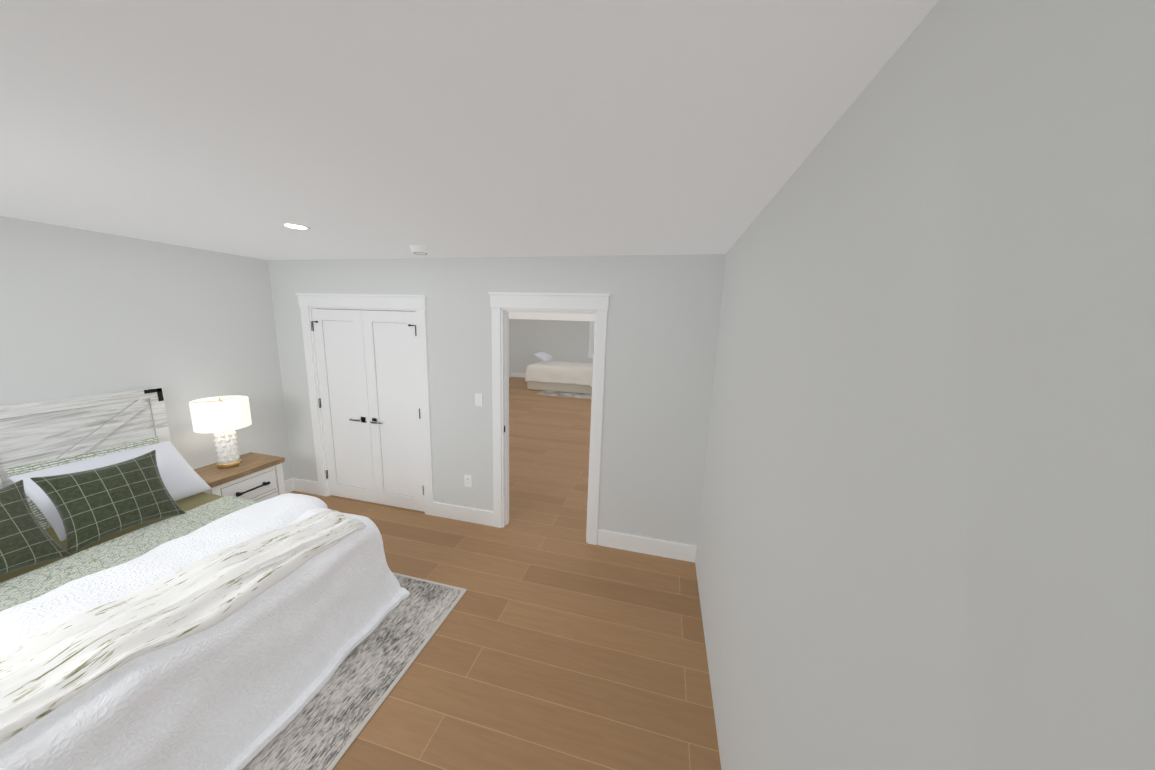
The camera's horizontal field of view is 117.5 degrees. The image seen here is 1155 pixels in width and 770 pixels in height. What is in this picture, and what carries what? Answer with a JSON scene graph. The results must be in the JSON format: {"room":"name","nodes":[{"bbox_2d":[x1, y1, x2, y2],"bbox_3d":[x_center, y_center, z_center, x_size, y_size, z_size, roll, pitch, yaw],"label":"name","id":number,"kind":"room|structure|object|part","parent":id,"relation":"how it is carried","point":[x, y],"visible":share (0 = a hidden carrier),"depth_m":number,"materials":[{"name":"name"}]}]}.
{"room":"bedroom","nodes":[
{"label":"bedroom","id":0,"kind":"room"},
{"bbox_2d":[0,216,292,480],"bbox_3d":[-3.582,0.239,2.035,0.120,2.440,4.070,4,10,13],"label":"wall","id":1,"kind":"structure","parent":0,"point":[84,312],"depth_m":2.67,"materials":[{"name":"white paint"}]},
{"bbox_2d":[285,478,293,492],"bbox_3d":[-3.548,1.371,2.232,0.018,0.145,3.440,4,10,13],"label":"baseboard","id":2,"kind":"structure","parent":1,"relation":"attached to","point":[289,488],"depth_m":3.82,"materials":[{"name":"white wood"}]},
{"bbox_2d":[0,0,938,259],"bbox_3d":[-1.442,-0.850,1.224,4.850,0.120,3.890,4,10,13],"label":"ceiling","id":3,"kind":"structure","parent":0,"point":[367,129],"depth_m":0.92,"materials":[{"name":"white paint"}]},
{"bbox_2d":[281,223,310,229],"bbox_3d":[-1.686,-0.948,2.099,0.140,0.006,0.140,4,10,13],"label":"recessed light","id":4,"kind":"object","parent":3,"relation":"in","point":[296,226],"visible":0.94,"depth_m":2.09,"materials":[{"name":"white plastic"}]},
{"bbox_2d":[410,245,430,254],"bbox_3d":[-1.170,-1.000,2.609,0.144,0.046,0.144,4,10,13],"label":"smoke detector","id":5,"kind":"object","parent":3,"relation":"attached to","point":[420,250],"visible":1,"depth_m":2.56,"materials":[{"name":"white plastic"}]},
{"bbox_2d":[268,254,725,545],"bbox_3d":[-1.033,0.107,3.251,4.250,2.440,0.120,4,10,13],"label":"wall","id":6,"kind":"structure","parent":0,"point":[663,312],"depth_m":2.92,"materials":[{"name":"white paint"}]},
{"bbox_2d":[292,478,318,494],"bbox_3d":[-2.958,1.109,3.829,0.350,0.145,0.016,4,10,13],"label":"baseboard","id":7,"kind":"structure","parent":6,"relation":"attached to","point":[306,486],"depth_m":3.82,"materials":[{"name":"white wood"}]},
{"bbox_2d":[311,309,375,502],"bbox_3d":[-2.367,0.242,3.539,0.598,1.967,0.086,4,10,13],"label":"closet door","id":8,"kind":"structure","parent":6,"relation":"in","point":[341,366],"depth_m":3.54,"materials":[{"name":"painted wood"},{"name":"black metal"}]},
{"bbox_2d":[296,293,433,515],"bbox_3d":[-2.061,0.190,3.503,1.446,2.125,0.154,4,10,13],"label":"trim","id":9,"kind":"structure","parent":6,"relation":"attached to","point":[308,302],"depth_m":3.36,"materials":[{"name":"white wood"}]},
{"bbox_2d":[362,310,424,511],"bbox_3d":[-1.781,0.285,3.400,0.598,1.967,0.086,4,10,13],"label":"closet door","id":10,"kind":"structure","parent":6,"relation":"in","point":[390,347],"depth_m":3.40,"materials":[{"name":"painted wood"},{"name":"black metal"}]},
{"bbox_2d":[433,502,493,526],"bbox_3d":[-1.105,1.246,3.389,0.650,0.145,0.016,4,10,13],"label":"baseboard","id":11,"kind":"structure","parent":6,"relation":"attached to","point":[484,517],"depth_m":3.38,"materials":[{"name":"white wood"}]},
{"bbox_2d":[464,475,471,486],"bbox_3d":[-1.038,0.909,3.319,0.072,0.116,0.010,4,10,13],"label":"electrical outlet","id":12,"kind":"object","parent":6,"relation":"attached to","point":[467,479],"visible":1,"depth_m":3.32,"materials":[{"name":"white plastic"}]},
{"bbox_2d":[475,393,482,406],"bbox_3d":[-0.888,0.136,3.152,0.072,0.116,0.010,4,10,13],"label":"light switch","id":13,"kind":"object","parent":6,"relation":"attached to","point":[478,399],"visible":1,"depth_m":3.15,"materials":[{"name":"white plastic"}]},
{"bbox_2d":[488,292,609,544],"bbox_3d":[-0.265,0.307,3.075,1.026,2.155,0.154,4,10,13],"label":"door frame","id":14,"kind":"structure","parent":6,"relation":"attached to","point":[503,305],"depth_m":2.98,"materials":[{"name":"white wood"}]},
{"bbox_2d":[598,530,696,562],"bbox_3d":[0.579,1.370,2.990,0.820,0.145,0.016,4,10,13],"label":"baseboard","id":15,"kind":"structure","parent":6,"relation":"attached to","point":[657,547],"depth_m":2.98,"materials":[{"name":"white wood"}]},
{"bbox_2d":[290,377,720,769],"bbox_3d":[-1.818,0.872,6.154,7.600,0.120,12.600,4,10,13],"label":"floor","id":16,"kind":"structure","parent":0,"point":[557,641],"depth_m":2.14,"materials":[{"name":"brown wood"}]},
{"bbox_2d":[194,452,285,501],"bbox_3d":[-2.981,1.002,3.075,0.436,0.615,0.559,4,10,13],"label":"nightstand","id":17,"kind":"object","parent":16,"relation":"on","point":[256,477],"visible":0.46,"depth_m":3.02,"materials":[{"name":"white wood"}]},
{"bbox_2d":[189,396,251,468],"bbox_3d":[-3.003,0.396,2.982,0.350,0.607,0.350,4,10,13],"label":"lamp","id":18,"kind":"object","parent":17,"relation":"on","point":[222,418],"visible":1,"depth_m":2.91,"materials":[{"name":"ceramic"},{"name":"fabric"},{"name":"wood"}]},
{"bbox_2d":[242,572,466,769],"bbox_3d":[-1.797,1.586,1.716,1.555,0.010,2.070,4,10,13],"label":"rug","id":19,"kind":"object","parent":16,"relation":"on","point":[323,728],"visible":0.33,"depth_m":1.84,"materials":[{"name":"grey fabric"}]},
{"bbox_2d":[0,387,409,769],"bbox_3d":[-2.427,0.873,1.832,2.277,1.309,1.775,4,10,13],"label":"bed","id":20,"kind":"object","parent":19,"relation":"on","point":[160,609],"visible":1,"depth_m":1.73,"materials":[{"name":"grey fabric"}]},
{"bbox_2d":[0,479,71,626],"bbox_3d":[-2.946,0.765,1.688,0.162,0.500,0.500,-26,4,13],"label":"cushion","id":21,"kind":"object","parent":20,"relation":"on","point":[24,543],"depth_m":1.81,"materials":[{"name":"green fabric"}]},
{"bbox_3d":[-3.499,0.789,2.114,0.054,1.309,1.585,4,10,13],"label":"headboard","id":22,"kind":"part","parent":20,"relation":"part of","materials":[{"name":"grey"}]},
{"bbox_2d":[29,449,185,556],"bbox_3d":[-2.840,0.692,2.155,0.161,0.500,0.500,-26,0,21],"label":"cushion","id":23,"kind":"object","parent":20,"relation":"on","point":[93,505],"depth_m":2.09,"materials":[{"name":"green fabric"}]},
{"bbox_2d":[8,440,211,541],"bbox_3d":[-3.084,0.670,2.380,0.540,0.204,0.720,44,17,5],"label":"pillow","id":24,"kind":"object","parent":20,"relation":"on","point":[184,485],"depth_m":2.46,"materials":[{"name":"white"}]},
{"bbox_2d":[0,510,366,768],"bbox_3d":[-1.767,0.942,1.663,0.549,0.152,1.360,4,10,13],"label":"throw","id":25,"kind":"object","parent":20,"relation":"on","point":[62,676],"depth_m":1.39,"materials":[{"name":"white fabric"}]},
{"bbox_2d":[511,373,524,377],"bbox_3d":[1.268,-0.100,11.479,7.400,0.145,0.016,4,10,13],"label":"baseboard","id":26,"kind":"structure","parent":16,"relation":"on","point":[518,375],"depth_m":12.25,"materials":[{"name":"white wood"}]},
{"bbox_2d":[537,390,591,398],"bbox_3d":[0.388,0.159,10.236,2.500,0.008,2.300,4,10,13],"label":"rug","id":27,"kind":"object","parent":16,"relation":"on","point":[567,394],"visible":0.14,"depth_m":9.49,"materials":[{"name":"white fabric"}]},
{"bbox_2d":[525,352,592,393],"bbox_3d":[-0.270,-0.427,10.456,2.072,1.020,1.764,4,10,13],"label":"bed","id":28,"kind":"object","parent":27,"relation":"on","point":[546,373],"visible":0.83,"depth_m":9.79,"materials":[{"name":"beige fabric"}]},
{"bbox_2d":[534,352,553,361],"bbox_3d":[-1.004,-0.853,10.570,0.450,0.204,0.700,29,15,8],"label":"pillow","id":29,"kind":"object","parent":28,"relation":"on","point":[543,356],"depth_m":10.33,"materials":[{"name":"white fabric"}]},
{"bbox_2d":[509,312,594,376],"bbox_3d":[0.544,-0.711,8.192,7.380,2.440,0.140,4,10,13],"label":"wall","id":30,"kind":"structure","parent":0,"point":[562,337],"depth_m":8.34,"materials":[{"name":"white paint"}]},
{"bbox_2d":[588,321,594,357],"bbox_3d":[1.189,-1.500,11.298,1.690,1.340,0.150,4,10,13],"label":"window","id":31,"kind":"structure","parent":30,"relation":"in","point":[591,340],"depth_m":11.46,"materials":[{"name":"white"}]},
{"bbox_2d":[695,0,1154,769],"bbox_3d":[0.659,0.552,1.029,0.120,2.440,4.070,4,10,13],"label":"wall","id":32,"kind":"structure","parent":0,"point":[925,538],"depth_m":0.47,"materials":[{"name":"white paint"}]}
]}

